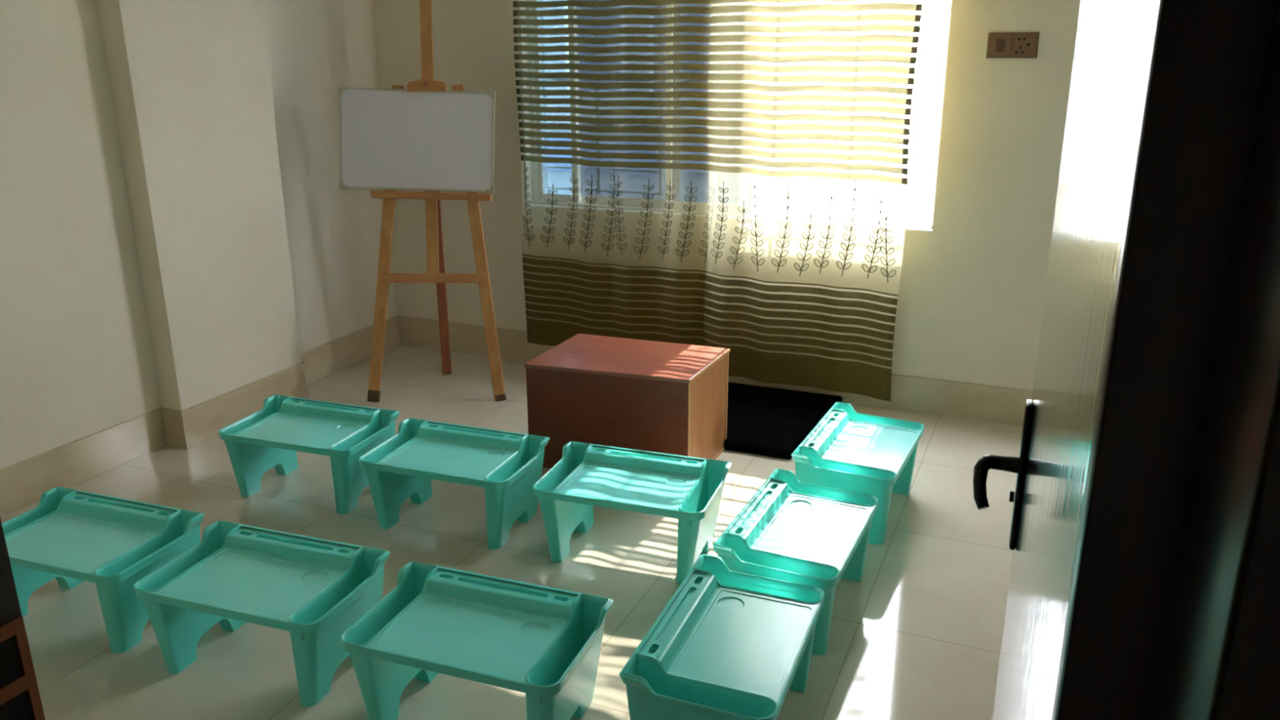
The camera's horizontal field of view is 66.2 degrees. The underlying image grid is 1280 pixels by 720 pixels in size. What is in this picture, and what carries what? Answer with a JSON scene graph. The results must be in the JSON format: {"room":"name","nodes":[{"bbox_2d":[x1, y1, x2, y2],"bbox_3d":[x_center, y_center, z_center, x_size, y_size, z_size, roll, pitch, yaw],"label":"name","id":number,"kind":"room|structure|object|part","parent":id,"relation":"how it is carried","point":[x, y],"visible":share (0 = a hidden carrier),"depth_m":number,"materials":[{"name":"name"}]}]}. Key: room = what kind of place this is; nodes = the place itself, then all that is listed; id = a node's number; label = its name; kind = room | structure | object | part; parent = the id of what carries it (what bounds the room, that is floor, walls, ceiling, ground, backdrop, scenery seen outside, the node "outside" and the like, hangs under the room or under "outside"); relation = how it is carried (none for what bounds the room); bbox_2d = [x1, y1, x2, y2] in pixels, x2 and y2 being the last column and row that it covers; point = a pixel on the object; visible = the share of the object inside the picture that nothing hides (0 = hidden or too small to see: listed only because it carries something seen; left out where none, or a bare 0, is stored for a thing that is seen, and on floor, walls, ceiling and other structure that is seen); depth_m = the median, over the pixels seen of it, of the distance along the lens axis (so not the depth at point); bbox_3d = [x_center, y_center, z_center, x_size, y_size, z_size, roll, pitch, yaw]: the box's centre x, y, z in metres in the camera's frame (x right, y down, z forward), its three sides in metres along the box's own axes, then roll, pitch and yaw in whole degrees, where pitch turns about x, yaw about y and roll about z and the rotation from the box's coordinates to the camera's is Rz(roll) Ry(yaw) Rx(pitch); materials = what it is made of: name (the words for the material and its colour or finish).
{"room":"classroom","nodes":[
{"label":"classroom","id":0,"kind":"room"},
{"bbox_2d":[0,0,397,469],"bbox_3d":[-2.031,-0.976,3.296,0.258,2.900,3.598,7,19,22],"label":"wall","id":1,"kind":"structure","parent":0,"point":[178,228],"depth_m":3.73,"materials":[{"name":"beige paint"}]},
{"bbox_2d":[0,315,399,517],"bbox_3d":[-1.952,0.342,3.677,0.119,0.158,3.576,7,19,22],"label":"baseboard","id":2,"kind":"structure","parent":1,"relation":"attached to","point":[23,483],"depth_m":3.89,"materials":[{"name":"beige tile"}]},
{"bbox_2d":[0,343,1022,719],"bbox_3d":[-0.518,1.001,2.026,4.450,0.120,5.988,7,19,22],"label":"floor","id":3,"kind":"structure","parent":0,"point":[919,637],"depth_m":2.93,"materials":[{"name":"beige tile"}]},
{"bbox_2d":[1,486,204,653],"bbox_3d":[-1.522,0.577,2.718,0.554,0.280,0.325,6,18,19],"label":"desk","id":4,"kind":"object","parent":3,"relation":"on","point":[73,537],"visible":0.88,"depth_m":2.67,"materials":[{"name":"teal plastic"}]},
{"bbox_3d":[-1.732,0.566,2.793,0.075,0.258,0.303,6,18,19],"label":"leg","id":5,"kind":"part","parent":4,"relation":"part of","materials":[{"name":"teal plastic"}]},
{"bbox_3d":[-1.482,0.439,2.793,0.382,0.047,0.067,6,18,19],"label":"pen rail","id":6,"kind":"part","parent":4,"relation":"part of","materials":[{"name":"teal plastic"}]},
{"bbox_3d":[-1.312,0.609,2.650,0.075,0.258,0.303,6,18,19],"label":"leg","id":7,"kind":"part","parent":4,"relation":"part of","materials":[{"name":"teal plastic"}]},
{"bbox_2d":[133,520,390,706],"bbox_3d":[-0.953,0.642,2.505,0.554,0.280,0.325,6,18,18],"label":"desk","id":8,"kind":"object","parent":3,"relation":"on","point":[314,589],"visible":0.96,"depth_m":2.46,"materials":[{"name":"teal plastic"}]},
{"bbox_3d":[-1.163,0.631,2.579,0.075,0.258,0.303,6,18,18],"label":"leg","id":9,"kind":"part","parent":8,"relation":"part of","materials":[{"name":"teal plastic"}]},
{"bbox_3d":[-0.913,0.504,2.581,0.382,0.047,0.067,6,18,18],"label":"pen rail","id":10,"kind":"part","parent":8,"relation":"part of","materials":[{"name":"teal plastic"}]},
{"bbox_3d":[-0.742,0.674,2.439,0.075,0.258,0.303,6,18,18],"label":"leg","id":11,"kind":"part","parent":8,"relation":"part of","materials":[{"name":"teal plastic"}]},
{"bbox_2d":[217,395,399,514],"bbox_3d":[-1.168,0.333,3.491,0.554,0.280,0.325,6,18,19],"label":"desk","id":12,"kind":"object","parent":3,"relation":"on","point":[270,437],"visible":0.94,"depth_m":3.46,"materials":[{"name":"teal plastic"}]},
{"bbox_3d":[-1.377,0.322,3.566,0.075,0.258,0.303,6,18,19],"label":"leg","id":13,"kind":"part","parent":12,"relation":"part of","materials":[{"name":"teal plastic"}]},
{"bbox_3d":[-1.128,0.195,3.567,0.382,0.047,0.067,6,18,19],"label":"pen rail","id":14,"kind":"part","parent":12,"relation":"part of","materials":[{"name":"teal plastic"}]},
{"bbox_3d":[-0.958,0.365,3.423,0.075,0.258,0.303,6,18,19],"label":"leg","id":15,"kind":"part","parent":12,"relation":"part of","materials":[{"name":"teal plastic"}]},
{"bbox_2d":[367,0,506,402],"bbox_3d":[-0.920,-0.760,4.335,0.623,1.866,0.423,0,17,0],"label":"easel","id":16,"kind":"object","parent":3,"relation":"on","point":[436,273],"visible":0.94,"depth_m":4.34,"materials":[{"name":"brown wood"}]},
{"bbox_3d":[-1.126,-0.504,4.348,0.052,1.369,0.354,9,20,28],"label":"leg","id":17,"kind":"part","parent":16,"relation":"part of","materials":[{"name":"brown wood"}]},
{"bbox_2d":[338,86,495,193],"bbox_3d":[-0.971,-0.957,4.275,0.688,0.455,0.112,0,17,0],"label":"whiteboard","id":18,"kind":"object","parent":16,"relation":"on","point":[390,139],"visible":1,"depth_m":4.27,"materials":[{"name":"white plastic"}]},
{"bbox_3d":[-0.923,-1.192,4.222,0.024,0.024,0.016,0,17,0],"label":"clamp knob","id":19,"kind":"part","parent":16,"relation":"part of","materials":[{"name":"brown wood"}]},
{"bbox_2d":[370,190,492,201],"bbox_3d":[-0.910,-0.718,4.292,0.521,0.056,0.062,0,17,0],"label":"tray","id":20,"kind":"object","parent":16,"relation":"on","point":[388,195],"depth_m":4.27,"materials":[{"name":"brown wood"}]},
{"bbox_3d":[-0.936,-0.538,4.556,0.045,1.300,0.141,-3,18,-9],"label":"leg","id":21,"kind":"part","parent":16,"relation":"part of","materials":[{"name":"brown wood"}]},
{"bbox_3d":[-0.713,-0.507,4.351,0.052,1.369,0.354,-10,20,-29],"label":"leg","id":22,"kind":"part","parent":16,"relation":"part of","materials":[{"name":"brown wood"}]},
{"bbox_2d":[359,417,549,549],"bbox_3d":[-0.611,0.406,3.252,0.554,0.280,0.325,6,19,19],"label":"desk","id":23,"kind":"object","parent":3,"relation":"on","point":[508,464],"visible":1,"depth_m":3.22,"materials":[{"name":"teal plastic"}]},
{"bbox_3d":[-0.820,0.394,3.329,0.075,0.258,0.303,6,19,19],"label":"leg","id":24,"kind":"part","parent":23,"relation":"part of","materials":[{"name":"teal plastic"}]},
{"bbox_3d":[-0.570,0.268,3.327,0.382,0.047,0.067,6,19,19],"label":"pen rail","id":25,"kind":"part","parent":23,"relation":"part of","materials":[{"name":"teal plastic"}]},
{"bbox_3d":[-0.403,0.439,3.182,0.075,0.258,0.303,6,19,19],"label":"leg","id":26,"kind":"part","parent":23,"relation":"part of","materials":[{"name":"teal plastic"}]},
{"bbox_2d":[341,561,613,719],"bbox_3d":[-0.374,0.709,2.284,0.554,0.280,0.325,6,18,19],"label":"desk","id":27,"kind":"object","parent":3,"relation":"on","point":[544,643],"visible":1,"depth_m":2.25,"materials":[{"name":"teal plastic"}]},
{"bbox_3d":[-0.583,0.698,2.359,0.075,0.258,0.303,6,18,19],"label":"leg","id":28,"kind":"part","parent":27,"relation":"part of","materials":[{"name":"teal plastic"}]},
{"bbox_3d":[-0.334,0.571,2.359,0.382,0.047,0.067,6,18,19],"label":"pen rail","id":29,"kind":"part","parent":27,"relation":"part of","materials":[{"name":"teal plastic"}]},
{"bbox_3d":[-0.165,0.742,2.215,0.075,0.258,0.303,6,18,19],"label":"leg","id":30,"kind":"part","parent":27,"relation":"part of","materials":[{"name":"teal plastic"}]},
{"bbox_2d":[524,333,729,468],"bbox_3d":[-0.039,0.181,3.742,0.637,0.411,0.472,7,19,22],"label":"wooden box","id":31,"kind":"object","parent":3,"relation":"on","point":[666,397],"visible":0.84,"depth_m":3.58,"materials":[{"name":"red wood"}]},
{"bbox_3d":[-0.123,0.240,3.574,0.618,0.392,0.012,5,18,17],"label":"panel","id":32,"kind":"part","parent":31,"relation":"part of","materials":[{"name":"red wood"}]},
{"bbox_3d":[-0.041,-0.009,3.683,0.635,0.014,0.472,7,19,22],"label":"lid","id":33,"kind":"part","parent":31,"relation":"part of","materials":[{"name":"red wood"}]},
{"bbox_3d":[0.249,0.212,3.657,0.012,0.392,0.379,8,19,24],"label":"panel","id":34,"kind":"part","parent":31,"relation":"part of","materials":[{"name":"brown wood"}]},
{"bbox_3d":[0.045,0.128,3.929,0.624,0.392,0.012,6,19,19],"label":"panel","id":35,"kind":"part","parent":31,"relation":"part of","materials":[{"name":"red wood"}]},
{"bbox_2d":[533,440,732,583],"bbox_3d":[-0.025,0.469,3.043,0.554,0.280,0.325,6,18,18],"label":"desk","id":36,"kind":"object","parent":3,"relation":"on","point":[689,490],"visible":0.98,"depth_m":3.02,"materials":[{"name":"teal plastic"}]},
{"bbox_3d":[-0.235,0.459,3.117,0.075,0.258,0.303,6,18,18],"label":"leg","id":37,"kind":"part","parent":36,"relation":"part of","materials":[{"name":"teal plastic"}]},
{"bbox_3d":[0.014,0.331,3.119,0.382,0.047,0.067,6,18,18],"label":"pen rail","id":38,"kind":"part","parent":36,"relation":"part of","materials":[{"name":"teal plastic"}]},
{"bbox_3d":[0.185,0.501,2.977,0.075,0.258,0.303,6,18,18],"label":"leg","id":39,"kind":"part","parent":36,"relation":"part of","materials":[{"name":"teal plastic"}]},
{"bbox_2d":[618,554,824,719],"bbox_3d":[0.207,0.719,2.245,0.325,0.280,0.554,7,19,21],"label":"desk","id":40,"kind":"object","parent":3,"relation":"on","point":[727,644],"visible":1,"depth_m":2.16,"materials":[{"name":"teal plastic"}]},
{"bbox_3d":[0.125,0.792,2.051,0.303,0.258,0.075,7,19,21],"label":"leg","id":41,"kind":"part","parent":40,"relation":"part of","materials":[{"name":"teal plastic"}]},
{"bbox_3d":[0.095,0.602,2.255,0.067,0.047,0.382,7,19,21],"label":"pen rail","id":42,"kind":"part","parent":40,"relation":"part of","materials":[{"name":"teal plastic"}]},
{"bbox_3d":[0.289,0.667,2.446,0.303,0.258,0.075,7,19,21],"label":"leg","id":43,"kind":"part","parent":40,"relation":"part of","materials":[{"name":"teal plastic"}]},
{"bbox_2d":[724,382,842,459],"bbox_3d":[0.455,0.236,4.178,0.662,0.041,0.704,7,19,22],"label":"floor mat","id":44,"kind":"object","parent":3,"relation":"on","point":[766,421],"visible":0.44,"depth_m":4.10,"materials":[{"name":"black fabric"}]},
{"bbox_2d":[712,468,878,654],"bbox_3d":[0.449,0.558,2.755,0.325,0.280,0.554,8,19,24],"label":"desk","id":45,"kind":"object","parent":3,"relation":"on","point":[791,530],"visible":0.84,"depth_m":2.67,"materials":[{"name":"teal plastic"}]},
{"bbox_3d":[0.340,0.439,2.771,0.067,0.047,0.382,8,19,24],"label":"pen rail","id":46,"kind":"part","parent":45,"relation":"part of","materials":[{"name":"teal plastic"}]},
{"bbox_3d":[0.355,0.629,2.566,0.303,0.258,0.075,8,19,24],"label":"leg","id":47,"kind":"part","parent":45,"relation":"part of","materials":[{"name":"teal plastic"}]},
{"bbox_3d":[0.543,0.508,2.951,0.303,0.258,0.075,8,19,24],"label":"leg","id":48,"kind":"part","parent":45,"relation":"part of","materials":[{"name":"teal plastic"}]},
{"bbox_2d":[791,402,924,544],"bbox_3d":[0.744,0.378,3.324,0.325,0.280,0.554,8,19,25],"label":"desk","id":49,"kind":"object","parent":3,"relation":"on","point":[847,450],"visible":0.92,"depth_m":3.21,"materials":[{"name":"teal plastic"}]},
{"bbox_3d":[0.636,0.259,3.341,0.067,0.047,0.382,8,19,25],"label":"pen rail","id":50,"kind":"part","parent":49,"relation":"part of","materials":[{"name":"teal plastic"}]},
{"bbox_3d":[0.647,0.449,3.136,0.303,0.258,0.075,8,19,25],"label":"leg","id":51,"kind":"part","parent":49,"relation":"part of","materials":[{"name":"teal plastic"}]},
{"bbox_3d":[0.841,0.328,3.518,0.303,0.258,0.075,8,19,25],"label":"leg","id":52,"kind":"part","parent":49,"relation":"part of","materials":[{"name":"teal plastic"}]},
{"bbox_2d":[372,0,1080,390],"bbox_3d":[0.630,-1.251,4.140,4.450,2.900,0.130,7,19,22],"label":"wall","id":53,"kind":"structure","parent":0,"point":[970,290],"depth_m":4.16,"materials":[{"name":"beige paint"}]},
{"bbox_2d":[398,315,1032,426],"bbox_3d":[0.608,0.076,4.489,4.128,0.158,0.011,7,19,22],"label":"baseboard","id":54,"kind":"structure","parent":53,"relation":"attached to","point":[995,404],"depth_m":4.28,"materials":[{"name":"beige tile"}]},
{"bbox_2d":[524,0,951,231],"bbox_3d":[0.352,-1.290,4.251,1.898,1.331,0.124,7,19,22],"label":"window","id":55,"kind":"structure","parent":53,"relation":"in","point":[544,175],"depth_m":4.43,"materials":[{"name":"clear glass"}]},
{"bbox_3d":[-0.396,-1.376,4.556,0.158,1.207,0.004,7,19,22],"label":"pane","id":56,"kind":"part","parent":55,"relation":"part of","materials":[{"name":"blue glass"}]},
{"bbox_3d":[-0.396,-1.376,4.556,0.218,1.287,0.020,7,19,22],"label":"sash","id":57,"kind":"part","parent":55,"relation":"part of","materials":[{"name":"white metal"}]},
{"bbox_3d":[-0.064,-1.344,4.449,0.540,1.287,0.020,7,19,22],"label":"sash","id":58,"kind":"part","parent":55,"relation":"part of","materials":[{"name":"white metal"}]},
{"bbox_3d":[-0.064,-1.344,4.449,0.480,1.207,0.004,7,19,22],"label":"pane","id":59,"kind":"part","parent":55,"relation":"part of","materials":[{"name":"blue glass"}]},
{"bbox_3d":[0.311,-1.288,4.266,0.360,1.207,0.004,7,19,22],"label":"pane","id":60,"kind":"part","parent":55,"relation":"part of","materials":[{"name":"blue glass"}]},
{"bbox_3d":[0.311,-1.288,4.266,0.420,1.287,0.020,7,19,22],"label":"sash","id":61,"kind":"part","parent":55,"relation":"part of","materials":[{"name":"white metal"}]},
{"bbox_3d":[0.339,-0.646,4.415,1.898,0.004,0.043,7,19,22],"label":"sill","id":62,"kind":"part","parent":55,"relation":"part of","materials":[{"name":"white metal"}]},
{"bbox_2d":[755,0,950,223],"bbox_3d":[0.374,-1.305,4.299,1.898,1.331,0.015,7,19,22],"label":"grille","id":63,"kind":"object","parent":55,"relation":"attached to","point":[861,182],"depth_m":4.12,"materials":[{"name":"white metal"}]},
{"bbox_2d":[986,31,1039,57],"bbox_3d":[1.413,-1.194,3.723,0.182,0.094,0.016,7,19,22],"label":"wall outlet","id":64,"kind":"object","parent":53,"relation":"attached to","point":[1015,44],"visible":1,"depth_m":3.72,"materials":[{"name":"brown plastic"}]},
{"bbox_2d":[988,35,1011,55],"bbox_3d":[1.372,-1.199,3.738,0.076,0.072,0.006,7,19,22],"label":"switch","id":65,"kind":"object","parent":64,"relation":"attached to","point":[998,45],"depth_m":3.73,"materials":[{"name":"brown plastic"}]},
{"bbox_2d":[1013,35,1036,55],"bbox_3d":[1.453,-1.188,3.705,0.076,0.072,0.006,7,19,22],"label":"socket","id":66,"kind":"object","parent":64,"relation":"attached to","point":[1023,45],"depth_m":3.70,"materials":[{"name":"brown plastic"}]},
{"bbox_3d":[0.292,-2.056,3.880,2.230,0.080,0.147,7,19,22],"label":"curtain rod","id":67,"kind":"object","parent":53,"relation":"attached to","visible":0},
{"bbox_2d":[512,0,718,346],"bbox_3d":[-0.121,-1.051,4.342,0.979,2.172,0.046,7,19,22],"label":"curtain","id":68,"kind":"object","parent":67,"relation":"hanging from","point":[565,299],"visible":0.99,"depth_m":4.40,"materials":[{"name":"fabric"}]},
{"bbox_2d":[704,0,923,401],"bbox_3d":[0.669,-0.924,3.982,0.852,2.205,0.039,7,19,22],"label":"curtain","id":69,"kind":"object","parent":67,"relation":"hanging from","point":[831,338],"visible":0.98,"depth_m":4.05,"materials":[{"name":"fabric"}]},
{"bbox_3d":[-0.843,-0.216,0.864,4.450,2.900,0.150,7,19,22],"label":"wall","id":70,"kind":"structure","parent":0,"visible":0},
{"bbox_2d":[0,0,1279,719],"bbox_3d":[-0.205,0.227,0.697,1.150,2.150,0.185,7,19,22],"label":"door frame","id":71,"kind":"structure","parent":70,"relation":"attached to","point":[1173,612],"depth_m":0.45,"materials":[{"name":"black wood"}]},
{"bbox_3d":[-0.663,0.404,0.972,0.004,0.252,0.158,7,19,22],"label":"strike plate","id":72,"kind":"part","parent":71,"relation":"part of","materials":[{"name":"orange wood"}]},
{"bbox_2d":[973,0,1155,719],"bbox_3d":[0.403,0.161,1.031,0.107,2.060,0.885,6,19,19],"label":"door","id":73,"kind":"structure","parent":70,"relation":"in","point":[1113,37],"depth_m":0.86,"materials":[{"name":"white wood"}]},
{"bbox_3d":[0.507,0.175,1.402,0.061,0.065,0.077,6,19,19],"label":"lever","id":74,"kind":"part","parent":73,"relation":"part of","materials":[{"name":"black metal"}]},
{"bbox_3d":[0.548,0.167,1.413,0.009,0.225,0.034,6,19,19],"label":"handle plate","id":75,"kind":"part","parent":73,"relation":"part of","materials":[{"name":"black metal"}]},
{"label":"outside","id":76,"kind":"structure","parent":0,"visible":0},
{"bbox_2d":[826,168,933,223],"bbox_3d":[6.563,-2.115,21.991,55.000,0.200,35.112,7,19,22],"label":"ground","id":77,"kind":"structure","parent":76,"point":[895,194],"depth_m":31.61,"materials":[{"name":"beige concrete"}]},
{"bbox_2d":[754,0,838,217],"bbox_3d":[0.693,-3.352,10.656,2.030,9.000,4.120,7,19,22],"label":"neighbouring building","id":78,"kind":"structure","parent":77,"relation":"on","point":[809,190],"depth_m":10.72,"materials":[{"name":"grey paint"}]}
]}

